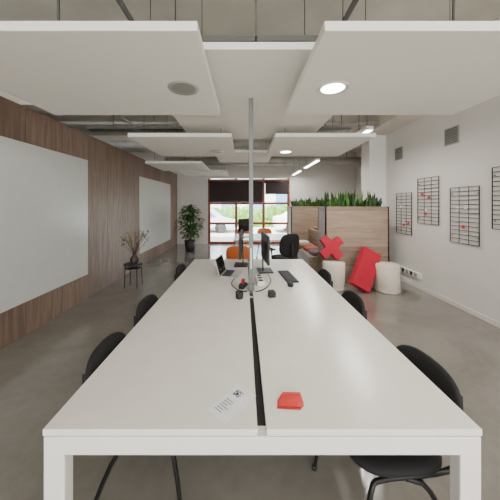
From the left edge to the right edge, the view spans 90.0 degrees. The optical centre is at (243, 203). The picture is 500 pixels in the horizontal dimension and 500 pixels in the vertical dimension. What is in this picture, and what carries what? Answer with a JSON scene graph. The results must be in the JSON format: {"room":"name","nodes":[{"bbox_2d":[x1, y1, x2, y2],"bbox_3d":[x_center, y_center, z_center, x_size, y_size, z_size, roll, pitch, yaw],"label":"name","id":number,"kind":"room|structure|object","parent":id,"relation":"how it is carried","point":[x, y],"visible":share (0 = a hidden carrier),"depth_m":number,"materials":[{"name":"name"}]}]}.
{"room":"open-plan office","nodes":[
{"label":"open-plan office","id":0,"kind":"room"},
{"bbox_2d":[0,89,44,110],"bbox_3d":[-1.380,-1.890,4.560,9.240,0.280,0.320,0,0,0],"label":"ceiling beam","id":1,"kind":"structure","parent":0,"point":[4,94],"depth_m":4.40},
{"bbox_2d":[0,98,176,349],"bbox_3d":[-2.680,0.215,3.150,0.120,2.710,13.300,0,0,0],"label":"wall","id":2,"kind":"structure","parent":0,"point":[113,173],"depth_m":4.44,"materials":[{"name":"brown wood"}]},
{"bbox_2d":[0,136,87,312],"bbox_3d":[-2.611,0.220,2.960,0.017,1.900,2.420,0,0,0],"label":"whiteboard","id":3,"kind":"object","parent":2,"relation":"attached to","point":[44,192],"visible":1,"depth_m":3.17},
{"bbox_2d":[0,96,176,174],"bbox_3d":[-2.680,-1.150,3.150,0.140,0.020,13.300,0,0,0],"label":"trim","id":4,"kind":"structure","parent":2,"relation":"on","point":[6,99],"depth_m":3.55,"materials":[{"name":"brown wood"}]},
{"bbox_2d":[139,176,169,253],"bbox_3d":[-2.611,0.280,7.550,0.017,1.940,2.600,0,0,0],"label":"whiteboard","id":5,"kind":"object","parent":2,"relation":"attached to","point":[154,196],"visible":1,"depth_m":7.19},
{"bbox_2d":[128,152,355,243],"bbox_3d":[-0.800,-0.230,9.900,10.400,3.600,0.200,0,0,0],"label":"wall","id":6,"kind":"structure","parent":0,"point":[313,181],"depth_m":9.80,"materials":[{"name":"paint"}]},
{"bbox_2d":[208,178,289,243],"bbox_3d":[0.190,0.280,9.880,3.220,2.580,0.080,0,0,0],"label":"window","id":7,"kind":"structure","parent":6,"relation":"in","point":[263,223],"depth_m":9.85,"materials":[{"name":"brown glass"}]},
{"bbox_2d":[209,181,262,201],"bbox_3d":[-0.310,-0.480,9.738,2.100,0.820,0.085,0,0,0],"label":"roller blind","id":8,"kind":"object","parent":7,"relation":"attached to","point":[219,191],"visible":1,"depth_m":9.70,"materials":[{"name":"black fabric"}]},
{"bbox_2d":[264,181,288,193],"bbox_3d":[1.275,-0.635,9.740,0.950,0.510,0.080,0,0,0],"label":"roller blind","id":9,"kind":"object","parent":7,"relation":"attached to","point":[271,187],"visible":1,"depth_m":9.70,"materials":[{"name":"black fabric"}]},
{"bbox_2d":[0,244,499,499],"bbox_3d":[-0.800,1.620,3.150,10.800,0.100,13.700,0,0,0],"label":"floor","id":10,"kind":"structure","parent":0,"point":[40,371],"depth_m":2.00,"materials":[{"name":"concrete"}]},
{"bbox_2d":[82,332,181,499],"bbox_3d":[-0.547,1.175,1.419,0.546,0.798,0.552,0,0,-2],"label":"chair","id":11,"kind":"object","parent":10,"relation":"on","point":[105,347],"visible":0.25,"depth_m":1.26,"materials":[{"name":"black fabric"}]},
{"bbox_2d":[124,261,142,288],"bbox_3d":[-2.100,1.350,4.750,0.340,0.440,0.340,0,0,0],"label":"side table","id":12,"kind":"object","parent":10,"relation":"on","point":[129,266],"visible":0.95,"depth_m":4.67,"materials":[{"name":"black metal"}]},
{"bbox_2d":[119,229,149,263],"bbox_3d":[-2.114,0.807,4.764,0.499,0.646,0.511,0,0,-44],"label":"vase","id":13,"kind":"object","parent":12,"relation":"on","point":[134,259],"visible":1,"depth_m":4.72,"materials":[{"name":"ceramic"}]},
{"bbox_2d":[133,294,157,327],"bbox_3d":[-0.572,1.175,2.060,0.546,0.798,0.552,0,0,0],"label":"chair","id":14,"kind":"object","parent":10,"relation":"on","point":[148,301],"visible":0.17,"depth_m":2.02,"materials":[{"name":"black plastic"}]},
{"bbox_2d":[174,264,185,281],"bbox_3d":[-0.577,1.175,3.180,0.546,0.798,0.552,0,0,0],"label":"chair","id":15,"kind":"object","parent":10,"relation":"on","point":[180,268],"visible":0.23,"depth_m":3.12,"materials":[{"name":"black plastic"}]},
{"bbox_2d":[174,204,204,251],"bbox_3d":[-1.800,0.791,8.340,1.076,1.557,1.038,0,0,0],"label":"potted ficus","id":16,"kind":"object","parent":10,"relation":"on","point":[189,244],"visible":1,"depth_m":8.21,"materials":[{"name":"plant"}]},
{"bbox_2d":[226,246,248,261],"bbox_3d":[-0.118,1.152,4.622,0.482,0.842,0.537,0,0,-5],"label":"chair","id":17,"kind":"object","parent":10,"relation":"on","point":[232,252],"visible":0.3,"depth_m":4.41,"materials":[{"name":"plastic"}]},
{"bbox_2d":[236,229,248,243],"bbox_3d":[-0.002,1.152,7.378,0.482,0.842,0.537,0,0,-4],"label":"chair","id":18,"kind":"object","parent":10,"relation":"on","point":[246,232],"visible":0.16,"depth_m":7.54,"materials":[{"name":"plastic"}]},
{"bbox_2d":[233,234,284,245],"bbox_3d":[0.450,1.200,6.375,1.400,0.740,1.250,0,0,0],"label":"meeting table","id":19,"kind":"object","parent":10,"relation":"on","point":[256,237],"visible":0.4,"depth_m":6.20,"materials":[{"name":"white laminate"}]},
{"bbox_2d":[238,218,248,237],"bbox_3d":[0.000,0.600,6.300,0.180,0.460,0.540,0,0,30],"label":"desktop monitor","id":20,"kind":"object","parent":19,"relation":"on","point":[243,224],"visible":0.79,"depth_m":6.29,"materials":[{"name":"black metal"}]},
{"bbox_2d":[43,259,481,499],"bbox_3d":[0.068,1.200,2.340,1.620,0.740,2.840,0,0,0],"label":"desk","id":21,"kind":"object","parent":10,"relation":"on","point":[153,393],"visible":0.97,"depth_m":1.13,"materials":[{"name":"white laminate"}]},
{"bbox_2d":[215,254,242,277],"bbox_3d":[-0.174,0.728,2.956,0.269,0.204,0.300,0,0,10],"label":"laptop","id":22,"kind":"object","parent":21,"relation":"on","point":[220,264],"visible":1,"depth_m":2.93,"materials":[{"name":"metal"}]},
{"bbox_2d":[207,384,255,422],"bbox_3d":[-0.048,0.828,1.047,0.104,0.002,0.184,0,0,42],"label":"flyer","id":23,"kind":"object","parent":21,"relation":"on","point":[232,402],"visible":1,"depth_m":1.04,"materials":[{"name":"paper"}]},
{"bbox_2d":[235,290,243,299],"bbox_3d":[-0.040,0.800,2.200,0.072,0.060,0.072,0,0,0],"label":"cup","id":24,"kind":"object","parent":21,"relation":"on","point":[239,293],"visible":1,"depth_m":2.17,"materials":[{"name":"plastic"}]},
{"bbox_2d":[234,229,247,266],"bbox_3d":[-0.040,0.600,3.400,0.180,0.460,0.540,0,0,2],"label":"desktop monitor","id":25,"kind":"object","parent":21,"relation":"on","point":[241,239],"visible":1,"depth_m":3.30,"materials":[{"name":"black metal"}]},
{"bbox_2d":[239,278,247,289],"bbox_3d":[-0.006,0.785,2.491,0.050,0.090,0.140,0,0,20],"label":"tape dispenser","id":26,"kind":"object","parent":21,"relation":"on","point":[243,284],"visible":1,"depth_m":2.45,"materials":[{"name":"black plastic"}]},
{"bbox_2d":[248,98,253,293],"bbox_3d":[0.068,-0.075,2.410,0.065,1.879,0.060,0,0,0],"label":"pole","id":27,"kind":"object","parent":21,"relation":"on","point":[250,284],"visible":0.95,"depth_m":2.39,"materials":[{"name":"metal"}]},
{"bbox_2d":[255,274,264,285],"bbox_3d":[0.170,0.806,2.660,0.080,0.048,0.280,0,0,-3],"label":"power socket","id":28,"kind":"object","parent":21,"relation":"on","point":[259,278],"depth_m":2.59,"materials":[{"name":"white plastic"}]},
{"bbox_2d":[257,231,273,273],"bbox_3d":[0.260,0.600,3.100,0.180,0.460,0.540,0,0,-4],"label":"desktop monitor","id":29,"kind":"object","parent":21,"relation":"on","point":[265,239],"visible":1,"depth_m":3.00,"materials":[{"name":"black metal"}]},
{"bbox_2d":[268,289,275,297],"bbox_3d":[0.250,0.802,2.240,0.060,0.056,0.060,0,0,-12],"label":"pen holder","id":30,"kind":"object","parent":21,"relation":"on","point":[271,293],"visible":1,"depth_m":2.21,"materials":[{"name":"black plastic"}]},
{"bbox_2d":[278,270,298,282],"bbox_3d":[0.500,0.821,2.850,0.130,0.019,0.440,0,0,-5],"label":"keyboard","id":31,"kind":"object","parent":21,"relation":"on","point":[286,274],"visible":0.97,"depth_m":2.80,"materials":[{"name":"black plastic"}]},
{"bbox_2d":[277,392,303,409],"bbox_3d":[0.191,0.818,1.044,0.115,0.023,0.080,0,0,0],"label":"sticky notes","id":32,"kind":"object","parent":21,"relation":"on","point":[287,400],"visible":1,"depth_m":1.04,"materials":[{"name":"red paper"}]},
{"bbox_2d":[287,281,293,286],"bbox_3d":[0.470,0.812,2.530,0.060,0.035,0.100,0,0,0],"label":"computer mouse","id":33,"kind":"object","parent":21,"relation":"on","point":[289,283],"visible":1,"depth_m":2.50,"materials":[{"name":"black plastic"}]},
{"bbox_2d":[256,228,271,258],"bbox_3d":[0.602,1.152,7.378,0.482,0.842,0.537,0,0,5],"label":"chair","id":34,"kind":"object","parent":10,"relation":"on","point":[265,230],"visible":0.45,"depth_m":7.57,"materials":[{"name":"plastic"}]},
{"bbox_2d":[270,233,300,258],"bbox_3d":[0.823,1.070,5.093,0.650,0.998,0.671,0,0,-20],"label":"swivel chair","id":35,"kind":"object","parent":10,"relation":"on","point":[289,247],"visible":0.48,"depth_m":4.83,"materials":[{"name":"black fabric"}]},
{"bbox_2d":[288,206,317,240],"bbox_3d":[2.210,0.820,7.800,1.580,1.500,0.500,0,0,0],"label":"wooden planter","id":36,"kind":"object","parent":10,"relation":"on","point":[300,218],"visible":0.27,"depth_m":7.55,"materials":[{"name":"brown wood"}]},
{"bbox_2d":[290,196,337,205],"bbox_3d":[2.217,-0.055,7.821,1.506,0.383,0.372,0,0,0],"label":"plants","id":37,"kind":"object","parent":36,"relation":"in","point":[319,202],"visible":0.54,"depth_m":7.76,"materials":[{"name":"green plant"}]},
{"bbox_2d":[297,228,317,273],"bbox_3d":[1.935,1.150,6.480,1.030,0.840,2.120,0,0,0],"label":"bench","id":38,"kind":"object","parent":10,"relation":"on","point":[311,260],"visible":0.23,"depth_m":6.05,"materials":[{"name":"brown wood"}]},
{"bbox_2d":[299,242,312,246],"bbox_3d":[1.660,1.104,6.750,0.360,0.090,0.360,0,0,0],"label":"seat cushion","id":39,"kind":"object","parent":38,"relation":"on","point":[301,244],"visible":0.76,"depth_m":6.61,"materials":[{"name":"yellow fabric"}]},
{"bbox_2d":[303,246,317,250],"bbox_3d":[1.680,1.104,6.200,0.360,0.090,0.360,0,0,-10],"label":"seat cushion","id":40,"kind":"object","parent":38,"relation":"on","point":[307,248],"visible":0.63,"depth_m":6.09,"materials":[{"name":"fabric"}]},
{"bbox_2d":[309,249,317,255],"bbox_3d":[1.680,1.104,5.700,0.360,0.090,0.360,0,0,0],"label":"seat cushion","id":41,"kind":"object","parent":38,"relation":"on","point":[314,252],"visible":0.56,"depth_m":5.58,"materials":[{"name":"grey fabric"}]},
{"bbox_2d":[318,269,332,287],"bbox_3d":[0.717,1.175,2.920,0.546,0.798,0.552,0,0,0],"label":"chair","id":42,"kind":"object","parent":10,"relation":"on","point":[323,273],"visible":0.16,"depth_m":2.88,"materials":[{"name":"black plastic"}]},
{"bbox_2d":[322,259,344,291],"bbox_3d":[1.670,1.320,4.660,0.408,0.500,0.408,0,0,0],"label":"pouf","id":43,"kind":"object","parent":10,"relation":"on","point":[336,268],"visible":0.6,"depth_m":4.48,"materials":[{"name":"white fabric"}]},
{"bbox_2d":[318,235,343,259],"bbox_3d":[1.660,0.832,4.770,0.468,0.478,0.207,0,0,1],"label":"cross","id":44,"kind":"object","parent":43,"relation":"on","point":[330,247],"visible":1,"depth_m":4.72,"materials":[{"name":"red fabric"}]},
{"bbox_2d":[318,206,388,283],"bbox_3d":[2.230,0.810,5.160,1.260,1.520,0.480,0,0,0],"label":"wooden planter","id":45,"kind":"object","parent":10,"relation":"on","point":[357,227],"visible":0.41,"depth_m":4.92,"materials":[{"name":"brown wood"}]},
{"bbox_2d":[324,190,381,206],"bbox_3d":[2.254,-0.088,5.175,1.240,0.413,0.384,0,0,0],"label":"plants","id":46,"kind":"object","parent":45,"relation":"in","point":[347,200],"visible":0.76,"depth_m":5.10,"materials":[{"name":"green plant"}]},
{"bbox_2d":[341,290,366,319],"bbox_3d":[0.717,1.175,2.160,0.546,0.798,0.552,0,0,0],"label":"chair","id":47,"kind":"object","parent":10,"relation":"on","point":[351,297],"visible":0.24,"depth_m":2.12,"materials":[{"name":"black plastic"}]},
{"bbox_2d":[349,246,380,292],"bbox_3d":[2.204,1.184,4.547,0.716,0.802,0.289,0,0,-36],"label":"foam block","id":48,"kind":"object","parent":10,"relation":"on","point":[363,274],"visible":0.96,"depth_m":4.48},
{"bbox_2d":[312,345,463,499],"bbox_3d":[0.692,1.175,1.252,0.546,0.798,0.552,0,0,-4],"label":"chair","id":49,"kind":"object","parent":10,"relation":"on","point":[388,468],"visible":0.32,"depth_m":1.06,"materials":[{"name":"black plastic"}]},
{"bbox_2d":[375,261,400,294],"bbox_3d":[2.580,1.320,4.500,0.408,0.500,0.408,0,0,0],"label":"pouf","id":50,"kind":"object","parent":10,"relation":"on","point":[387,277],"visible":0.98,"depth_m":4.34,"materials":[{"name":"white fabric"}]},
{"bbox_2d":[0,0,499,151],"bbox_3d":[-0.800,-2.105,3.150,10.800,0.150,13.700,0,0,0],"label":"ceiling","id":51,"kind":"structure","parent":0,"point":[213,17],"depth_m":2.68,"materials":[{"name":"concrete"}]},
{"bbox_2d":[0,0,219,114],"bbox_3d":[-1.031,-1.445,1.830,1.598,1.170,1.180,0,0,0],"label":"ceiling panel","id":52,"kind":"object","parent":51,"relation":"attached to","point":[56,67],"visible":1,"depth_m":1.56,"materials":[{"name":"white metal"}]},
{"bbox_2d":[167,81,198,95],"bbox_3d":[-0.450,-0.857,1.860,0.230,0.006,0.230,0,0,0],"label":"recessed light","id":53,"kind":"object","parent":52,"relation":"attached to","point":[185,88],"visible":1,"depth_m":1.85,"materials":[{"name":"metal"}]},
{"bbox_2d":[116,115,177,156],"bbox_3d":[-2.200,-1.779,4.300,0.044,0.502,10.600,0,0,0],"label":"pipe","id":54,"kind":"object","parent":51,"relation":"attached to","point":[119,116],"visible":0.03,"depth_m":4.63,"materials":[{"name":"metal"}]},
{"bbox_2d":[116,0,215,156],"bbox_3d":[-0.950,-1.779,4.300,0.044,0.502,10.600,0,0,0],"label":"pipe","id":55,"kind":"object","parent":51,"relation":"hanging from","point":[121,4],"visible":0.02,"depth_m":1.98,"materials":[{"name":"black metal"}]},
{"bbox_2d":[145,115,208,170],"bbox_3d":[-1.500,-1.445,5.900,1.200,1.170,1.200,0,0,0],"label":"ceiling panel","id":56,"kind":"object","parent":51,"relation":"hanging from","point":[162,165],"visible":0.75,"depth_m":5.58,"materials":[{"name":"white metal"}]},
{"bbox_2d":[128,133,234,155],"bbox_3d":[-0.825,-1.445,3.850,1.330,1.170,1.300,0,0,0],"label":"ceiling panel","id":57,"kind":"object","parent":51,"relation":"attached to","point":[163,144],"visible":0.81,"depth_m":3.55,"materials":[{"name":"white metal"}]},
{"bbox_2d":[210,150,223,152],"bbox_3d":[-0.450,-0.857,4.100,0.230,0.006,0.230,0,0,0],"label":"recessed light","id":58,"kind":"object","parent":57,"relation":"attached to","point":[211,151],"visible":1,"depth_m":4.09,"materials":[{"name":"metal"}]},
{"bbox_2d":[178,156,228,175],"bbox_3d":[-1.200,-1.480,7.800,1.400,1.100,1.200,0,0,0],"label":"ceiling panel","id":59,"kind":"object","parent":51,"relation":"hanging from","point":[210,172],"visible":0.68,"depth_m":7.62,"materials":[{"name":"white metal"}]},
{"bbox_2d":[86,115,350,131],"bbox_3d":[-0.400,-1.605,4.020,4.200,0.850,0.120,0,0,0],"label":"cable trunking","id":60,"kind":"object","parent":51,"relation":"hanging from","point":[113,128],"visible":0.48,"depth_m":3.96,"materials":[{"name":"grey metal"}]},
{"bbox_2d":[58,121,379,124],"bbox_3d":[-1.350,-1.823,5.100,9.100,0.415,0.070,0,0,0],"label":"pipe","id":61,"kind":"object","parent":51,"relation":"attached to","point":[63,122],"visible":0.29,"depth_m":5.07,"materials":[{"name":"metal"}]},
{"bbox_2d":[92,136,360,146],"bbox_3d":[-0.800,-1.890,7.560,10.400,0.280,0.320,0,0,0],"label":"ceiling beam","id":62,"kind":"structure","parent":51,"relation":"attached to","point":[103,138],"depth_m":7.40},
{"bbox_2d":[103,141,358,148],"bbox_3d":[-1.600,-1.670,5.950,8.600,0.720,0.200,0,0,0],"label":"air duct","id":63,"kind":"object","parent":51,"relation":"hanging from","point":[119,144],"visible":0.06,"depth_m":5.87,"materials":[{"name":"metal"}]},
{"bbox_2d":[216,139,271,161],"bbox_3d":[0.000,-1.530,5.600,1.200,1.000,1.200,0,0,0],"label":"ceiling panel","id":64,"kind":"object","parent":51,"relation":"attached to","point":[240,155],"visible":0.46,"depth_m":5.54,"materials":[{"name":"white metal"}]},
{"bbox_2d":[57,0,454,41],"bbox_3d":[0.075,-1.560,1.725,3.350,0.940,0.070,0,0,0],"label":"cable tray","id":65,"kind":"object","parent":51,"relation":"hanging from","point":[205,38],"visible":0.1,"depth_m":1.69,"materials":[{"name":"grey metal"}]},
{"bbox_2d":[150,0,365,138],"bbox_3d":[0.100,-1.522,2.770,1.840,1.015,2.260,0,0,0],"label":"ceiling panel","id":66,"kind":"object","parent":51,"relation":"attached to","point":[269,73],"visible":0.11,"depth_m":2.20,"materials":[{"name":"white metal"}]},
{"bbox_2d":[165,152,360,164],"bbox_3d":[0.900,-1.635,8.000,6.800,0.790,0.260,0,0,0],"label":"ventilation duct","id":67,"kind":"object","parent":51,"relation":"hanging from","point":[346,160],"visible":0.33,"depth_m":7.89,"materials":[{"name":"metal"}]},
{"bbox_2d":[304,158,319,167],"bbox_3d":[1.870,-1.562,6.975,0.100,0.936,1.350,0,0,0],"label":"pendant lamp","id":68,"kind":"object","parent":51,"relation":"hanging from","point":[316,160],"visible":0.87,"depth_m":6.75,"materials":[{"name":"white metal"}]},
{"bbox_2d":[266,116,375,155],"bbox_3d":[1.045,-1.445,3.850,1.290,1.170,1.300,0,0,0],"label":"ceiling panel","id":69,"kind":"object","parent":51,"relation":"attached to","point":[301,144],"visible":0.82,"depth_m":3.55,"materials":[{"name":"white metal"}]},
{"bbox_2d":[279,150,292,153],"bbox_3d":[0.690,-0.857,4.130,0.230,0.006,0.230,0,0,0],"label":"recessed light","id":70,"kind":"object","parent":69,"relation":"attached to","point":[285,151],"visible":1,"depth_m":4.15,"materials":[{"name":"white plastic"}]},
{"bbox_2d":[343,0,358,20],"bbox_3d":[0.850,-1.779,4.300,0.044,0.502,10.600,0,0,0],"label":"conduit","id":71,"kind":"object","parent":51,"relation":"attached to","point":[353,4],"visible":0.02,"depth_m":1.98,"materials":[{"name":"black metal"}]},
{"bbox_2d":[341,115,373,132],"bbox_3d":[1.870,-1.562,4.300,0.100,0.936,1.200,0,0,0],"label":"pendant lamp","id":72,"kind":"object","parent":51,"relation":"hanging from","point":[367,129],"visible":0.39,"depth_m":3.77,"materials":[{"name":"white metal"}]},
{"bbox_2d":[285,0,499,114],"bbox_3d":[1.210,-1.445,1.830,1.620,1.170,1.180,0,0,0],"label":"ceiling panel","id":73,"kind":"object","parent":51,"relation":"attached to","point":[389,67],"visible":0.95,"depth_m":1.60,"materials":[{"name":"white metal"}]},
{"bbox_2d":[317,81,348,95],"bbox_3d":[0.660,-0.857,1.860,0.230,0.006,0.230,0,0,0],"label":"recessed light","id":74,"kind":"object","parent":73,"relation":"attached to","point":[333,87],"visible":1,"depth_m":1.85,"materials":[{"name":"white plastic"}]},
{"bbox_2d":[356,150,360,198],"bbox_3d":[4.500,-0.230,7.750,0.200,3.600,4.100,0,0,0],"label":"wall","id":75,"kind":"structure","parent":0,"point":[358,154],"depth_m":9.61,"materials":[{"name":"paint"}]},
{"bbox_2d":[361,118,385,205],"bbox_3d":[3.050,-0.230,5.900,0.380,3.600,0.400,0,0,0],"label":"wall pillar","id":76,"kind":"structure","parent":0,"point":[373,151],"depth_m":5.70,"materials":[{"name":"paint"}]},
{"bbox_2d":[386,95,499,321],"bbox_3d":[3.920,-0.230,1.100,1.360,3.600,9.200,0,0,0],"label":"wall","id":77,"kind":"structure","parent":0,"point":[466,275],"depth_m":3.94,"materials":[{"name":"paint"}]},
{"bbox_2d":[395,146,402,160],"bbox_3d":[3.229,-1.050,5.220,0.022,0.260,0.260,0,0,0],"label":"air vent","id":78,"kind":"object","parent":77,"relation":"in","point":[398,151],"visible":1,"depth_m":5.18,"materials":[{"name":"grey metal"}]},
{"bbox_2d":[396,192,411,235],"bbox_3d":[3.224,0.192,5.040,0.030,0.830,0.493,0,0,0],"label":"grid","id":79,"kind":"object","parent":77,"relation":"attached to","point":[410,192],"visible":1,"depth_m":5.04,"materials":[{"name":"metal"}]},
{"bbox_2d":[400,265,421,278],"bbox_3d":[3.215,1.320,4.875,0.048,0.100,0.650,0,0,0],"label":"strip","id":80,"kind":"object","parent":77,"relation":"attached to","point":[403,269],"visible":0.8,"depth_m":4.78,"materials":[{"name":"white plastic"}]},
{"bbox_2d":[417,176,438,225],"bbox_3d":[3.224,-0.053,4.380,0.030,0.821,0.513,0,0,0],"label":"grid","id":81,"kind":"object","parent":77,"relation":"attached to","point":[431,184],"visible":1,"depth_m":4.36,"materials":[{"name":"metal"}]},
{"bbox_2d":[365,16,499,134],"bbox_3d":[2.995,-1.800,1.100,0.490,0.460,9.200,0,0,0],"label":"trim","id":82,"kind":"structure","parent":77,"relation":"attached to","point":[388,124],"depth_m":4.94,"materials":[{"name":"paint"}]},
{"bbox_2d":[400,277,499,327],"bbox_3d":[3.234,1.535,1.100,0.012,0.070,9.200,0,0,0],"label":"baseboard","id":83,"kind":"structure","parent":77,"relation":"attached to","point":[468,310],"depth_m":3.80,"materials":[{"name":"paint"}]},
{"bbox_2d":[444,125,459,145],"bbox_3d":[3.229,-1.060,3.890,0.022,0.270,0.270,0,0,0],"label":"air vent","id":84,"kind":"object","parent":77,"relation":"in","point":[451,135],"visible":1,"depth_m":3.87,"materials":[{"name":"grey metal"}]},
{"bbox_2d":[450,185,479,246],"bbox_3d":[3.224,0.167,3.659,0.030,0.840,0.493,0,0,0],"label":"grid","id":85,"kind":"object","parent":77,"relation":"attached to","point":[468,195],"visible":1,"depth_m":3.60,"materials":[{"name":"metal"}]},
{"bbox_2d":[492,166,499,229],"bbox_3d":[3.224,-0.073,2.969,0.030,0.801,0.553,0,0,0],"label":"grid","id":86,"kind":"object","parent":77,"relation":"attached to","point":[499,166],"visible":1,"depth_m":3.22,"materials":[{"name":"metal"}]},
{"label":"outside","id":87,"kind":"structure","parent":0,"visible":0},
{"bbox_2d":[211,227,286,240],"bbox_3d":[1.000,1.670,20.005,32.000,0.100,19.990,0,0,0],"label":"ground","id":88,"kind":"structure","parent":87,"point":[228,235],"depth_m":13.73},
{"bbox_2d":[211,208,234,232],"bbox_3d":[-2.601,0.921,14.650,4.288,1.398,1.740,0,0,0],"label":"parked car","id":89,"kind":"object","parent":88,"relation":"on","point":[215,216],"visible":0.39,"depth_m":13.80,"materials":[{"name":"paint"}]},
{"bbox_2d":[211,194,286,208],"bbox_3d":[1.000,-2.905,22.965,32.000,9.050,2.070,0,0,0],"label":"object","id":90,"kind":"object","parent":88,"relation":"on","point":[268,197],"visible":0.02,"depth_m":21.93,"materials":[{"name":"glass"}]},
{"bbox_2d":[212,205,286,226],"bbox_3d":[0.832,0.820,17.798,18.339,1.600,1.013,0,0,0],"label":"hedge","id":91,"kind":"object","parent":88,"relation":"on","point":[270,210],"visible":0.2,"depth_m":17.54,"materials":[{"name":"green plant"}]},
{"bbox_2d":[272,211,286,230],"bbox_3d":[3.899,0.921,14.650,4.288,1.398,1.740,0,0,0],"label":"parked car","id":92,"kind":"object","parent":88,"relation":"on","point":[283,217],"visible":0.1,"depth_m":13.86,"materials":[{"name":"metal"}]}
]}

